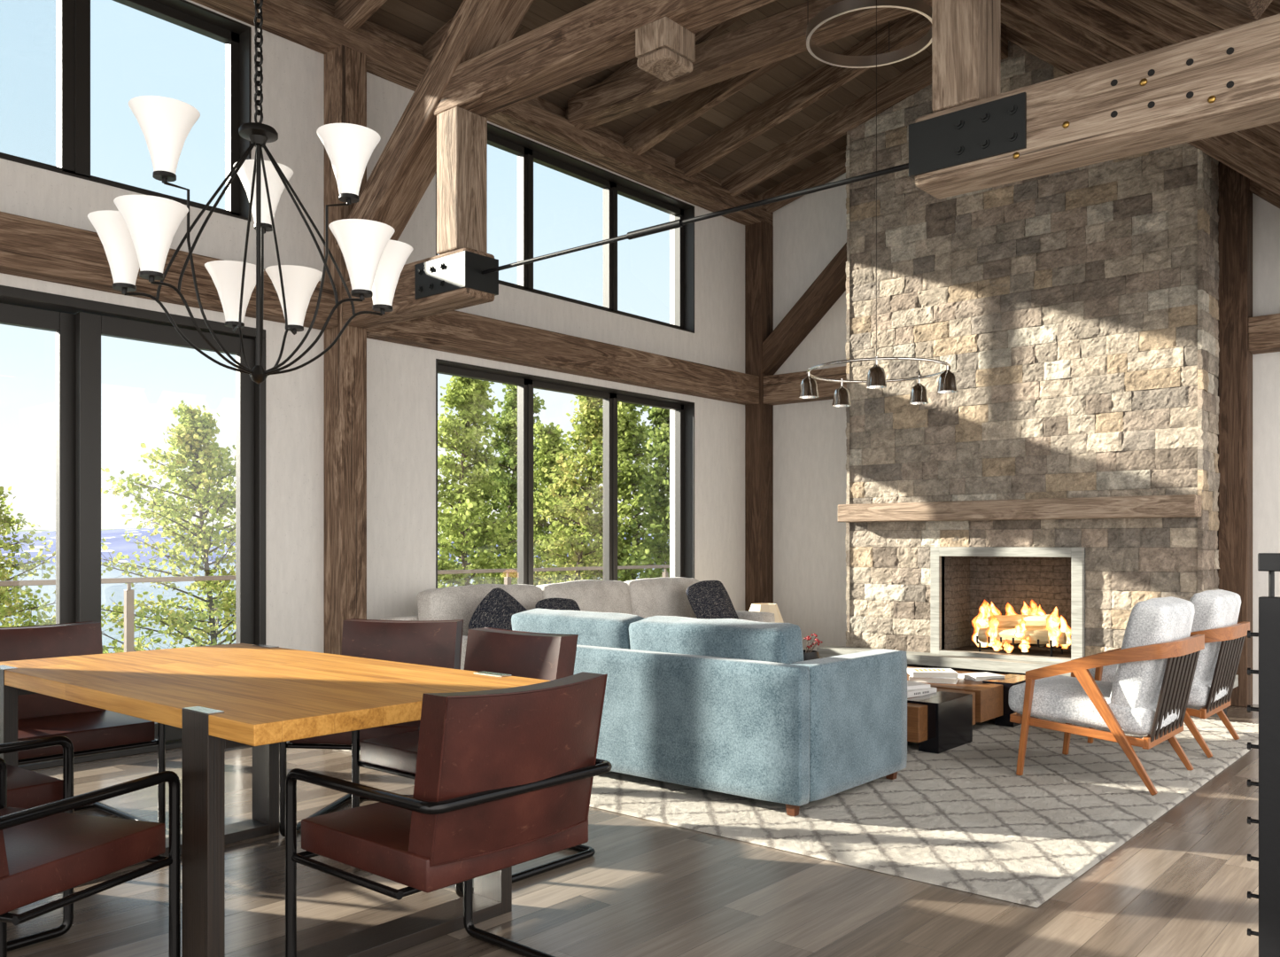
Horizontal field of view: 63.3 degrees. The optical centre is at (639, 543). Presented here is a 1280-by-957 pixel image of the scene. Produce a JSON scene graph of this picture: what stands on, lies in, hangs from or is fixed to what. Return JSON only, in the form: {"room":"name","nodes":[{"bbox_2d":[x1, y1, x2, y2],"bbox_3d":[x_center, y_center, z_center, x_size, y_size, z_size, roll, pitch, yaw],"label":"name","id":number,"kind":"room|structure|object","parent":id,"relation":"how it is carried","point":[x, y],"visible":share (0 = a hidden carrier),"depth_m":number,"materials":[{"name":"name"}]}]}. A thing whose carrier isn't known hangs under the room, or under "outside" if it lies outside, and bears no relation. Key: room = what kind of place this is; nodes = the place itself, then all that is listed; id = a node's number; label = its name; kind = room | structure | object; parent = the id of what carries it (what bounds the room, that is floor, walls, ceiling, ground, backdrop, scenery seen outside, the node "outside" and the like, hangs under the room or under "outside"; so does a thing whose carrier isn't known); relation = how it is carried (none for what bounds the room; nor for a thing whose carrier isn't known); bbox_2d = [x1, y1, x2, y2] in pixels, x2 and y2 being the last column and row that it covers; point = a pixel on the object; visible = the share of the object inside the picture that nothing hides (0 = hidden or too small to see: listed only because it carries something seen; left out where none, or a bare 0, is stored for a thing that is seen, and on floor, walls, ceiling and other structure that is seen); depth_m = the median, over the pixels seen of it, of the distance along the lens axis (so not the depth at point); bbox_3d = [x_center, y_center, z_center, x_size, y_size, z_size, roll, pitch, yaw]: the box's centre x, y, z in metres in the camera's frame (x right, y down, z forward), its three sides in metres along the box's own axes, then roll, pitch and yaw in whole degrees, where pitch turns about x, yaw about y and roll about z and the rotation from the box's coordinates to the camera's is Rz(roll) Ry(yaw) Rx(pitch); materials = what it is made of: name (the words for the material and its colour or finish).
{"room":"living room","nodes":[
{"label":"living room","id":0,"kind":"room"},
{"bbox_2d":[0,0,744,652],"bbox_3d":[-3.371,-1.170,5.593,0.300,4.980,14.100,0,0,41],"label":"wall","id":1,"kind":"structure","parent":0,"point":[401,378],"depth_m":7.18,"materials":[{"name":"grey paint"}]},
{"bbox_2d":[0,0,251,221],"bbox_3d":[-3.460,-2.615,5.405,0.199,1.210,2.960,0,0,41],"label":"window","id":2,"kind":"structure","parent":1,"relation":"in","point":[73,16],"depth_m":6.10,"materials":[{"name":"brown metal"}]},
{"bbox_2d":[0,284,265,770],"bbox_3d":[-3.508,-0.075,5.380,0.270,2.550,3.260,0,0,41],"label":"door","id":3,"kind":"structure","parent":1,"relation":"in","point":[79,325],"depth_m":5.82,"materials":[{"name":"brown metal"}]},
{"bbox_2d":[0,211,337,329],"bbox_3d":[-4.903,-1.548,3.442,0.175,0.275,8.840,0,0,41],"label":"beam","id":4,"kind":"structure","parent":1,"relation":"attached to","point":[32,248],"depth_m":5.59,"materials":[{"name":"brown wood"}]},
{"bbox_2d":[191,0,773,225],"bbox_3d":[-3.245,-3.315,5.352,0.205,0.170,13.900,0,0,41],"label":"beam","id":5,"kind":"structure","parent":1,"relation":"attached to","point":[296,21],"depth_m":7.96,"materials":[{"name":"brown wood"}]},
{"bbox_2d":[296,0,758,201],"bbox_3d":[-3.285,-3.470,5.386,0.100,0.140,13.900,0,0,41],"label":"board","id":6,"kind":"object","parent":5,"relation":"on","point":[329,8],"visible":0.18,"depth_m":8.21,"materials":[{"name":"brown wood"}]},
{"bbox_2d":[567,0,931,130],"bbox_3d":[0.813,-3.487,7.260,3.500,0.225,0.200,0,0,41],"label":"cross beam","id":7,"kind":"structure","parent":5,"relation":"attached to","point":[780,35],"depth_m":7.33,"materials":[{"name":"brown wood"}]},
{"bbox_2d":[366,310,759,404],"bbox_3d":[-0.382,-1.548,8.713,0.175,0.275,4.650,0,0,41],"label":"beam","id":8,"kind":"structure","parent":1,"relation":"attached to","point":[453,331],"depth_m":8.34,"materials":[{"name":"brown wood"}]},
{"bbox_2d":[435,358,694,588],"bbox_3d":[-0.557,-0.325,8.790,0.199,2.050,3.080,0,0,41],"label":"window","id":9,"kind":"structure","parent":1,"relation":"in","point":[525,383],"depth_m":9.18,"materials":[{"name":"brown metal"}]},
{"bbox_2d":[435,122,694,333],"bbox_3d":[-0.557,-2.615,8.790,0.199,1.210,3.080,0,0,41],"label":"window","id":10,"kind":"structure","parent":1,"relation":"in","point":[528,151],"depth_m":9.16,"materials":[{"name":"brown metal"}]},
{"bbox_2d":[325,0,931,195],"bbox_3d":[-2.326,-3.881,4.696,3.413,0.962,14.100,0,0,41],"label":"ceiling","id":11,"kind":"structure","parent":0,"point":[417,20],"depth_m":8.69,"materials":[{"name":"brown wood"}]},
{"bbox_2d":[334,0,387,31],"bbox_3d":[-0.968,-3.769,5.975,2.757,0.874,0.090,0,0,41],"label":"rafter","id":12,"kind":"object","parent":11,"relation":"attached to","point":[353,13],"visible":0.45,"depth_m":6.69,"materials":[{"name":"brown wood"}]},
{"bbox_2d":[422,15,454,59],"bbox_3d":[-0.503,-3.769,6.518,2.757,0.874,0.090,0,0,41],"label":"rafter","id":13,"kind":"object","parent":11,"relation":"attached to","point":[430,47],"visible":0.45,"depth_m":7.26,"materials":[{"name":"brown wood"}]},
{"bbox_2d":[565,9,752,130],"bbox_3d":[0.428,-3.769,7.603,2.757,0.874,0.090,0,0,41],"label":"rafter","id":14,"kind":"object","parent":11,"relation":"attached to","point":[709,33],"visible":0.26,"depth_m":7.55,"materials":[{"name":"brown wood"}]},
{"bbox_2d":[623,56,790,155],"bbox_3d":[0.894,-3.769,8.146,2.757,0.874,0.090,0,0,41],"label":"rafter","id":15,"kind":"object","parent":11,"relation":"attached to","point":[686,108],"visible":0.44,"depth_m":8.56,"materials":[{"name":"brown wood"}]},
{"bbox_2d":[758,145,846,212],"bbox_3d":[2.232,-3.769,9.706,2.757,0.874,0.090,0,0,41],"label":"rafter","id":16,"kind":"object","parent":11,"relation":"attached to","point":[833,166],"visible":0.2,"depth_m":10.14,"materials":[{"name":"brown wood"}]},
{"bbox_2d":[674,11,931,177],"bbox_3d":[1.359,-3.769,8.689,2.757,0.874,0.090,0,0,41],"label":"rafter","id":17,"kind":"object","parent":11,"relation":"attached to","point":[904,30],"visible":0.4,"depth_m":8.68,"materials":[{"name":"brown wood"}]},
{"bbox_2d":[721,54,931,197],"bbox_3d":[1.825,-3.769,9.231,2.757,0.874,0.090,0,0,41],"label":"rafter","id":18,"kind":"object","parent":11,"relation":"attached to","point":[905,84],"visible":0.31,"depth_m":9.28,"materials":[{"name":"brown wood"}]},
{"bbox_2d":[7,704,1258,956],"bbox_3d":[0.158,1.260,2.565,9.500,0.120,14.100,0,0,41],"label":"floor","id":19,"kind":"structure","parent":0,"point":[1178,887],"depth_m":3.47,"materials":[{"name":"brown wood"}]},
{"bbox_2d":[0,735,73,951],"bbox_3d":[-2.199,0.773,3.106,0.629,0.853,0.695,0,0,37],"label":"armchair","id":20,"kind":"object","parent":19,"relation":"on","point":[26,788],"visible":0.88,"depth_m":3.16,"materials":[{"name":"leather"}]},
{"bbox_2d":[0,620,165,823],"bbox_3d":[-2.430,0.773,4.289,0.695,0.853,0.629,0,0,41],"label":"armchair","id":21,"kind":"object","parent":19,"relation":"on","point":[91,730],"visible":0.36,"depth_m":4.33,"materials":[{"name":"leather"}]},
{"bbox_2d":[0,757,180,956],"bbox_3d":[-1.605,0.773,2.487,0.629,0.853,0.695,0,0,18],"label":"armchair","id":22,"kind":"object","parent":19,"relation":"on","point":[46,850],"visible":1,"depth_m":2.54,"materials":[{"name":"leather"}]},
{"bbox_2d":[0,643,550,956],"bbox_3d":[-1.323,0.813,3.491,1.946,0.774,1.028,0,0,41],"label":"dining table","id":23,"kind":"object","parent":19,"relation":"on","point":[261,696],"visible":0.75,"depth_m":3.10,"materials":[{"name":"brown wood"}]},
{"bbox_2d":[324,44,366,654],"bbox_3d":[-1.949,-1.020,6.863,0.205,4.440,0.200,0,0,41],"label":"timber post","id":24,"kind":"object","parent":19,"relation":"on","point":[345,67],"visible":0.56,"depth_m":6.78,"materials":[{"name":"brown wood"}]},
{"bbox_2d":[334,0,1279,329],"bbox_3d":[0.191,-2.833,5.035,5.546,2.826,0.271,0,0,41],"label":"roof truss","id":25,"kind":"object","parent":24,"relation":"on","point":[977,136],"visible":0.97,"depth_m":4.83,"materials":[{"name":"brown wood"}]},
{"bbox_2d":[635,16,695,81],"bbox_3d":[0.125,-2.425,5.104,0.194,0.190,0.230,0,0,41],"label":"pendant","id":26,"kind":"object","parent":25,"relation":"attached to","point":[664,46],"depth_m":5.04,"materials":[{"name":"brown wood"}]},
{"bbox_2d":[279,618,463,836],"bbox_3d":[-1.112,0.773,4.515,0.629,0.853,0.695,0,0,8],"label":"armchair","id":27,"kind":"object","parent":19,"relation":"on","point":[438,643],"visible":0.21,"depth_m":4.68,"materials":[{"name":"leather"}]},
{"bbox_2d":[285,671,612,956],"bbox_3d":[-0.471,0.773,2.743,0.695,0.853,0.629,0,0,41],"label":"armchair","id":28,"kind":"object","parent":19,"relation":"on","point":[504,777],"visible":1,"depth_m":2.54,"materials":[{"name":"leather"}]},
{"bbox_2d":[351,627,595,897],"bbox_3d":[-0.620,0.773,3.940,0.629,0.853,0.695,0,0,41],"label":"armchair","id":29,"kind":"object","parent":19,"relation":"on","point":[540,655],"visible":0.3,"depth_m":3.94,"materials":[{"name":"leather"}]},
{"bbox_2d":[744,221,773,611],"bbox_3d":[1.212,-1.020,10.548,0.205,4.440,0.210,0,0,41],"label":"timber post","id":30,"kind":"object","parent":19,"relation":"on","point":[759,236],"visible":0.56,"depth_m":10.47,"materials":[{"name":"brown wood"}]},
{"bbox_2d":[341,717,1258,907],"bbox_3d":[1.122,1.189,6.479,4.267,0.018,4.403,0,0,41],"label":"area rug","id":31,"kind":"object","parent":19,"relation":"on","point":[961,818],"visible":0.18,"depth_m":4.68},
{"bbox_2d":[380,577,775,669],"bbox_3d":[-0.294,0.732,7.906,0.941,0.903,3.382,0,0,41],"label":"sofa","id":32,"kind":"object","parent":31,"relation":"on","point":[666,596],"visible":0.21,"depth_m":7.94,"materials":[{"name":"fabric"}]},
{"bbox_2d":[416,582,543,636],"bbox_3d":[-1.093,0.552,7.323,0.302,0.539,1.058,-10,-7,40],"label":"cushion","id":33,"kind":"object","parent":32,"relation":"on","point":[454,602],"depth_m":7.04,"materials":[{"name":"fabric"}]},
{"bbox_2d":[468,587,527,629],"bbox_3d":[-0.897,0.560,6.911,0.255,0.535,0.539,0,0,26],"label":"throw pillow","id":34,"kind":"object","parent":32,"relation":"on","point":[497,608],"visible":0.44,"depth_m":6.84,"materials":[{"name":"grey fabric"}]},
{"bbox_2d":[535,597,579,609],"bbox_3d":[-0.525,0.598,7.328,0.239,0.437,0.482,0,0,37],"label":"throw pillow","id":35,"kind":"object","parent":32,"relation":"on","point":[553,602],"visible":0.26,"depth_m":7.32,"materials":[{"name":"grey fabric"}]},
{"bbox_2d":[541,579,631,613],"bbox_3d":[-0.435,0.554,8.084,0.301,0.542,0.978,-10,-7,40],"label":"cushion","id":36,"kind":"object","parent":32,"relation":"on","point":[596,595],"depth_m":8.03,"materials":[{"name":"fabric"}]},
{"bbox_2d":[622,577,699,617],"bbox_3d":[0.190,0.556,8.817,0.304,0.540,0.970,-10,-7,40],"label":"cushion","id":37,"kind":"object","parent":32,"relation":"on","point":[666,596],"depth_m":8.63,"materials":[{"name":"fabric"}]},
{"bbox_2d":[686,580,738,620],"bbox_3d":[0.615,0.532,8.642,0.256,0.452,0.500,0,0,44],"label":"throw pillow","id":38,"kind":"object","parent":32,"relation":"on","point":[707,598],"visible":0.69,"depth_m":8.57,"materials":[{"name":"grey fabric"}]},
{"bbox_2d":[512,608,907,815],"bbox_3d":[0.214,0.772,5.531,2.125,0.825,1.036,0,0,41],"label":"sofa","id":39,"kind":"object","parent":31,"relation":"on","point":[735,707],"visible":0.79,"depth_m":4.83,"materials":[{"name":"fabric"}]},
{"bbox_2d":[512,608,644,649],"bbox_3d":[-0.323,0.607,5.621,0.880,0.485,0.261,0,8,41],"label":"cushion","id":40,"kind":"object","parent":39,"relation":"on","point":[604,629],"depth_m":5.44,"materials":[{"name":"blue fabric"}]},
{"bbox_2d":[628,614,803,663],"bbox_3d":[0.361,0.608,5.031,0.940,0.485,0.260,0,8,41],"label":"cushion","id":41,"kind":"object","parent":39,"relation":"on","point":[733,639],"depth_m":4.88,"materials":[{"name":"blue fabric"}]},
{"bbox_2d":[907,666,1038,752],"bbox_3d":[1.599,1.042,6.948,1.550,0.284,1.770,0,0,41],"label":"coffee table","id":42,"kind":"object","parent":31,"relation":"on","point":[942,720],"visible":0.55,"depth_m":6.11,"materials":[{"name":"brown wood"}]},
{"bbox_2d":[802,633,822,660],"bbox_3d":[1.115,0.764,7.028,0.284,0.301,0.276,0,0,-16],"label":"potted plant","id":43,"kind":"object","parent":42,"relation":"on","point":[808,655],"visible":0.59,"depth_m":6.95,"materials":[{"name":"red plant"}]},
{"bbox_2d":[907,686,936,698],"bbox_3d":[1.614,0.896,6.336,0.320,0.035,0.241,0,0,-39],"label":"book","id":44,"kind":"object","parent":42,"relation":"on","point":[911,693],"visible":0.4,"depth_m":6.25,"materials":[{"name":"white paper"}]},
{"bbox_2d":[907,680,930,690],"bbox_3d":[1.598,0.867,6.363,0.280,0.022,0.220,0,0,-29],"label":"book","id":45,"kind":"object","parent":44,"relation":"on","point":[911,685],"visible":0.46,"depth_m":6.32,"materials":[{"name":"white paper"}]},
{"bbox_2d":[908,674,958,683],"bbox_3d":[1.971,0.897,6.952,0.300,0.034,0.260,0,0,21],"label":"book","id":46,"kind":"object","parent":42,"relation":"on","point":[950,680],"visible":0.57,"depth_m":6.83,"materials":[{"name":"white paper"}]},
{"bbox_2d":[907,667,958,677],"bbox_3d":[1.957,0.862,6.951,0.290,0.035,0.250,0,0,6],"label":"book","id":47,"kind":"object","parent":46,"relation":"on","point":[916,672],"visible":0.91,"depth_m":6.84,"materials":[{"name":"white paper"}]},
{"bbox_2d":[957,671,1005,681],"bbox_3d":[2.318,0.900,7.050,0.240,0.028,0.200,0,0,-19],"label":"book","id":48,"kind":"object","parent":42,"relation":"on","point":[972,676],"visible":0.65,"depth_m":6.99,"materials":[{"name":"white paper"}]},
{"bbox_2d":[1008,597,1204,795],"bbox_3d":[2.414,0.731,5.380,0.840,0.917,0.742,0,0,41],"label":"lounge chair","id":49,"kind":"object","parent":31,"relation":"on","point":[1156,660],"visible":1,"depth_m":5.07,"materials":[{"name":"white fabric"}]},
{"bbox_2d":[1008,674,1179,736],"bbox_3d":[2.375,0.830,5.413,0.738,0.190,0.628,6,4,40],"label":"seat cushion","id":50,"kind":"object","parent":49,"relation":"on","point":[1061,698],"depth_m":5.18,"materials":[{"name":"grey fabric"}]},
{"bbox_2d":[1109,597,1195,708],"bbox_3d":[2.584,0.570,5.234,0.232,0.599,0.614,18,11,39],"label":"cushion","id":51,"kind":"object","parent":49,"relation":"on","point":[1163,621],"depth_m":5.01,"materials":[{"name":"grey fabric"}]},
{"bbox_2d":[1087,589,1249,757],"bbox_3d":[3.150,0.731,6.237,0.840,0.917,0.742,0,0,41],"label":"lounge chair","id":52,"kind":"object","parent":31,"relation":"on","point":[1217,611],"visible":0.53,"depth_m":5.86,"materials":[{"name":"white fabric"}]},
{"bbox_2d":[1088,663,1225,707],"bbox_3d":[3.111,0.830,6.271,0.738,0.190,0.628,6,4,40],"label":"seat cushion","id":53,"kind":"object","parent":52,"relation":"on","point":[1207,690],"depth_m":5.88,"materials":[{"name":"grey fabric"}]},
{"bbox_2d":[1188,589,1241,684],"bbox_3d":[3.320,0.570,6.091,0.232,0.599,0.614,18,11,39],"label":"cushion","id":54,"kind":"object","parent":52,"relation":"on","point":[1218,609],"depth_m":5.85,"materials":[{"name":"grey fabric"}]},
{"bbox_2d":[816,40,1238,717],"bbox_3d":[3.090,-1.549,8.468,3.235,5.498,0.919,0,0,41],"label":"fireplace","id":55,"kind":"object","parent":19,"relation":"on","point":[1071,465],"depth_m":8.21,"materials":[{"name":"stone"}]},
{"bbox_2d":[977,627,1049,643],"bbox_3d":[3.054,0.746,8.460,0.560,0.126,0.127,-2,-1,39],"label":"log","id":56,"kind":"object","parent":55,"relation":"on","point":[1007,634],"visible":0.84,"depth_m":8.40,"materials":[{"name":"brown wood"}]},
{"bbox_2d":[987,613,1049,628],"bbox_3d":[3.111,0.637,8.497,0.506,0.141,0.119,0,0,38],"label":"log","id":57,"kind":"object","parent":56,"relation":"on","point":[1007,621],"visible":0.75,"depth_m":8.45,"materials":[{"name":"brown wood"}]},
{"bbox_2d":[971,600,1070,652],"bbox_3d":[3.102,0.666,8.488,0.797,0.432,0.371,0,0,41],"label":"fire","id":58,"kind":"object","parent":55,"relation":"in","point":[981,620],"visible":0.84,"depth_m":8.45,"materials":[{"name":"yellow"}]},
{"bbox_2d":[1057,631,1066,643],"bbox_3d":[3.188,0.746,8.510,0.620,0.117,0.119,0,0,44],"label":"log","id":59,"kind":"object","parent":55,"relation":"on","point":[1062,640],"visible":0.15,"depth_m":8.27,"materials":[{"name":"brown wood"}]},
{"bbox_2d":[1217,161,1252,706],"bbox_3d":[4.457,-0.840,7.764,0.192,4.080,0.210,0,0,41],"label":"timber post","id":60,"kind":"object","parent":19,"relation":"on","point":[1235,201],"visible":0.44,"depth_m":7.68,"materials":[{"name":"brown wood"}]},
{"bbox_2d":[1247,552,1279,956],"bbox_3d":[2.110,0.612,2.380,1.256,1.176,0.052,0,0,41],"label":"stair railing","id":61,"kind":"object","parent":19,"relation":"on","point":[1268,634],"visible":1,"depth_m":2.73,"materials":[{"name":"black metal"}]},
{"bbox_3d":[1.133,1.038,9.462,0.480,0.325,0.480,0,0,41],"label":"side table","id":62,"kind":"object","parent":19,"relation":"on","visible":0},
{"bbox_2d":[748,603,783,623],"bbox_3d":[1.133,0.710,9.462,0.410,0.330,0.390,0,0,41],"label":"table lamp","id":63,"kind":"object","parent":62,"relation":"on","point":[772,608],"visible":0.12,"depth_m":9.36,"materials":[{"name":"white fabric"}]},
{"bbox_2d":[802,649,820,660],"bbox_3d":[1.115,0.819,7.014,0.200,0.190,0.200,0,0,41],"label":"plant pot","id":64,"kind":"object","parent":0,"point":[808,655],"depth_m":6.93,"materials":[{"name":"black ceramic"}]},
{"bbox_2d":[773,172,1279,704],"bbox_3d":[4.664,-1.465,7.857,9.550,5.570,0.200,0,0,41],"label":"wall","id":65,"kind":"structure","parent":0,"point":[810,447],"depth_m":10.18,"materials":[{"name":"grey paint"}]},
{"bbox_2d":[762,242,846,375],"bbox_3d":[1.725,-2.367,10.114,1.597,1.444,0.190,0,0,41],"label":"brace","id":66,"kind":"object","parent":65,"relation":"attached to","point":[830,284],"visible":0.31,"depth_m":10.12,"materials":[{"name":"brown wood"}]},
{"bbox_2d":[763,365,846,404],"bbox_3d":[1.768,-1.548,10.083,1.245,0.275,0.190,0,0,41],"label":"beam","id":67,"kind":"structure","parent":65,"relation":"attached to","point":[779,389],"depth_m":10.17,"materials":[{"name":"brown wood"}]},
{"bbox_2d":[1248,313,1279,354],"bbox_3d":[6.349,-1.545,6.155,4.776,0.250,0.190,0,0,41],"label":"beam","id":68,"kind":"structure","parent":65,"relation":"attached to","point":[1263,330],"depth_m":7.58,"materials":[{"name":"brown wood"}]},
{"bbox_3d":[0.068,-3.053,2.642,14.100,0.120,3.750,0,41,-49],"label":"ceiling","id":69,"kind":"structure","parent":0,"visible":0},
{"bbox_2d":[1000,0,1279,157],"bbox_3d":[3.061,-2.922,6.287,2.981,2.654,0.090,0,0,41],"label":"rafter","id":70,"kind":"object","parent":69,"relation":"attached to","point":[1268,138],"visible":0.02,"depth_m":6.48,"materials":[{"name":"brown wood"}]},
{"bbox_2d":[1000,4,1279,178],"bbox_3d":[3.526,-2.922,6.830,2.981,2.654,0.090,0,0,41],"label":"rafter","id":71,"kind":"object","parent":69,"relation":"attached to","point":[1232,142],"visible":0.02,"depth_m":7.17,"materials":[{"name":"brown wood"}]},
{"bbox_2d":[1006,25,1279,195],"bbox_3d":[3.992,-2.922,7.373,2.981,2.654,0.090,0,0,41],"label":"rafter","id":72,"kind":"object","parent":69,"relation":"attached to","point":[1214,150],"visible":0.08,"depth_m":7.31,"materials":[{"name":"brown wood"}]},
{"bbox_2d":[1000,22,1008,59],"bbox_3d":[-1.410,-4.010,3.317,0.140,0.260,13.200,0,0,41],"label":"ridge beam","id":73,"kind":"structure","parent":72,"relation":"attached to","point":[1004,42],"depth_m":8.21,"materials":[{"name":"brown wood"}]},
{"bbox_2d":[87,0,413,384],"bbox_3d":[-1.310,-2.198,3.457,0.969,3.323,0.919,0,0,41],"label":"chandelier","id":74,"kind":"object","parent":73,"relation":"hanging from","point":[141,234],"visible":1,"depth_m":3.40,"materials":[{"name":"white glass"}]},
{"bbox_2d":[806,0,931,68],"bbox_3d":[1.446,-3.493,6.500,0.800,0.655,0.800,0,0,41],"label":"ring","id":75,"kind":"object","parent":73,"relation":"hanging from","point":[921,7],"visible":0.89,"depth_m":6.57,"materials":[{"name":"silver metal"}]},
{"bbox_2d":[799,0,957,406],"bbox_3d":[1.522,-2.283,6.499,0.932,2.725,0.938,0,0,41],"label":"pendant","id":76,"kind":"object","parent":75,"relation":"hanging from","point":[876,376],"visible":1,"depth_m":6.27,"materials":[{"name":"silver metal"}]},
{"bbox_2d":[1088,0,1224,44],"bbox_3d":[2.130,-2.922,5.202,2.981,2.654,0.090,0,0,41],"label":"rafter","id":77,"kind":"object","parent":69,"relation":"attached to","point":[1162,19],"visible":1,"depth_m":4.87,"materials":[{"name":"brown wood"}]},
{"bbox_2d":[1033,0,1279,131],"bbox_3d":[2.595,-2.922,5.745,2.981,2.654,0.090,0,0,41],"label":"rafter","id":78,"kind":"object","parent":69,"relation":"attached to","point":[1126,34],"visible":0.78,"depth_m":5.71,"materials":[{"name":"brown wood"}]},
{"bbox_2d":[1165,0,1279,29],"bbox_3d":[1.664,-2.922,4.659,2.981,2.654,0.090,0,0,41],"label":"rafter","id":79,"kind":"object","parent":69,"relation":"attached to","point":[1212,11],"visible":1,"depth_m":4.08,"materials":[{"name":"brown wood"}]},
{"bbox_2d":[1249,178,1279,208],"bbox_3d":[4.399,-2.922,7.847,2.981,2.654,0.090,0,0,41],"label":"rafter","id":80,"kind":"object","parent":69,"relation":"attached to","point":[1255,188],"visible":0.02,"depth_m":7.62,"materials":[{"name":"brown wood"}]},
{"label":"outside","id":81,"kind":"structure","parent":0,"visible":0},
{"bbox_2d":[0,527,669,564],"bbox_3d":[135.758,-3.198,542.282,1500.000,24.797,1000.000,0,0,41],"label":"shore","id":82,"kind":"structure","parent":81,"point":[115,541],"depth_m":572.52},
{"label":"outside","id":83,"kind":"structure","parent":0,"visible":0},
{"bbox_3d":[-11.221,5.787,22.799,34.000,8.684,60.000,0,0,41],"label":"ground","id":84,"kind":"structure","parent":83,"visible":0},
{"bbox_2d":[0,486,122,652],"bbox_3d":[-9.976,4.443,15.542,4.220,11.534,4.254,0,0,-32],"label":"tree","id":85,"kind":"object","parent":84,"relation":"on","point":[5,597],"visible":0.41,"depth_m":15.67,"materials":[{"name":"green plant"}]},
{"bbox_2d":[37,399,235,653],"bbox_3d":[-6.323,3.761,16.375,5.978,12.071,4.899,0,0,14],"label":"tree","id":86,"kind":"object","parent":84,"relation":"on","point":[194,430],"visible":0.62,"depth_m":16.16,"materials":[{"name":"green plant"}]},
{"bbox_2d":[437,375,537,588],"bbox_3d":[-2.608,1.678,16.979,3.050,10.028,3.486,0,0,-24],"label":"tree","id":87,"kind":"object","parent":84,"relation":"on","point":[469,397],"visible":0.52,"depth_m":16.74,"materials":[{"name":"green plant"}]},
{"bbox_2d":[437,383,566,584],"bbox_3d":[-2.715,2.817,20.507,3.980,12.372,4.279,0,0,-19],"label":"tree","id":88,"kind":"object","parent":84,"relation":"on","point":[508,418],"visible":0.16,"depth_m":20.24,"materials":[{"name":"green plant"}]},
{"bbox_2d":[489,420,595,585],"bbox_3d":[-1.750,2.623,19.557,4.347,9.895,3.172,0,0,-29],"label":"tree","id":89,"kind":"object","parent":84,"relation":"on","point":[548,439],"visible":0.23,"depth_m":19.32,"materials":[{"name":"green plant"}]},
{"bbox_2d":[499,394,646,585],"bbox_3d":[-0.766,1.515,17.749,3.394,8.827,3.413,0,0,-45],"label":"tree","id":90,"kind":"object","parent":84,"relation":"on","point":[591,421],"visible":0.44,"depth_m":17.79,"materials":[{"name":"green plant"}]},
{"bbox_2d":[571,401,669,581],"bbox_3d":[-0.283,0.918,17.612,2.877,8.011,3.137,0,0,-9],"label":"tree","id":91,"kind":"object","parent":84,"relation":"on","point":[631,433],"visible":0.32,"depth_m":17.32,"materials":[{"name":"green plant"}]},
{"bbox_2d":[617,405,669,581],"bbox_3d":[0.455,0.374,15.768,3.642,5.885,3.148,0,0,-8],"label":"tree","id":92,"kind":"object","parent":84,"relation":"on","point":[660,448],"visible":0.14,"depth_m":15.84,"materials":[{"name":"green plant"}]},
{"bbox_3d":[-3.876,1.360,7.277,2.640,0.120,22.000,0,0,41],"label":"deck","id":93,"kind":"object","parent":84,"relation":"on","visible":0},
{"bbox_2d":[0,564,669,651],"bbox_3d":[-4.613,0.787,7.909,0.060,1.025,22.000,0,0,41],"label":"deck railing","id":94,"kind":"object","parent":93,"relation":"on","point":[128,593],"visible":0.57,"depth_m":8.54,"materials":[{"name":"grey metal"}]},
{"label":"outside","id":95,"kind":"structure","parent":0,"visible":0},
{"bbox_2d":[0,560,666,652],"bbox_3d":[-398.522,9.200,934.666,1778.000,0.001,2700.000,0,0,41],"label":"lake","id":96,"kind":"structure","parent":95,"point":[107,590],"depth_m":187.38,"materials":[{"name":"teal liquid"}]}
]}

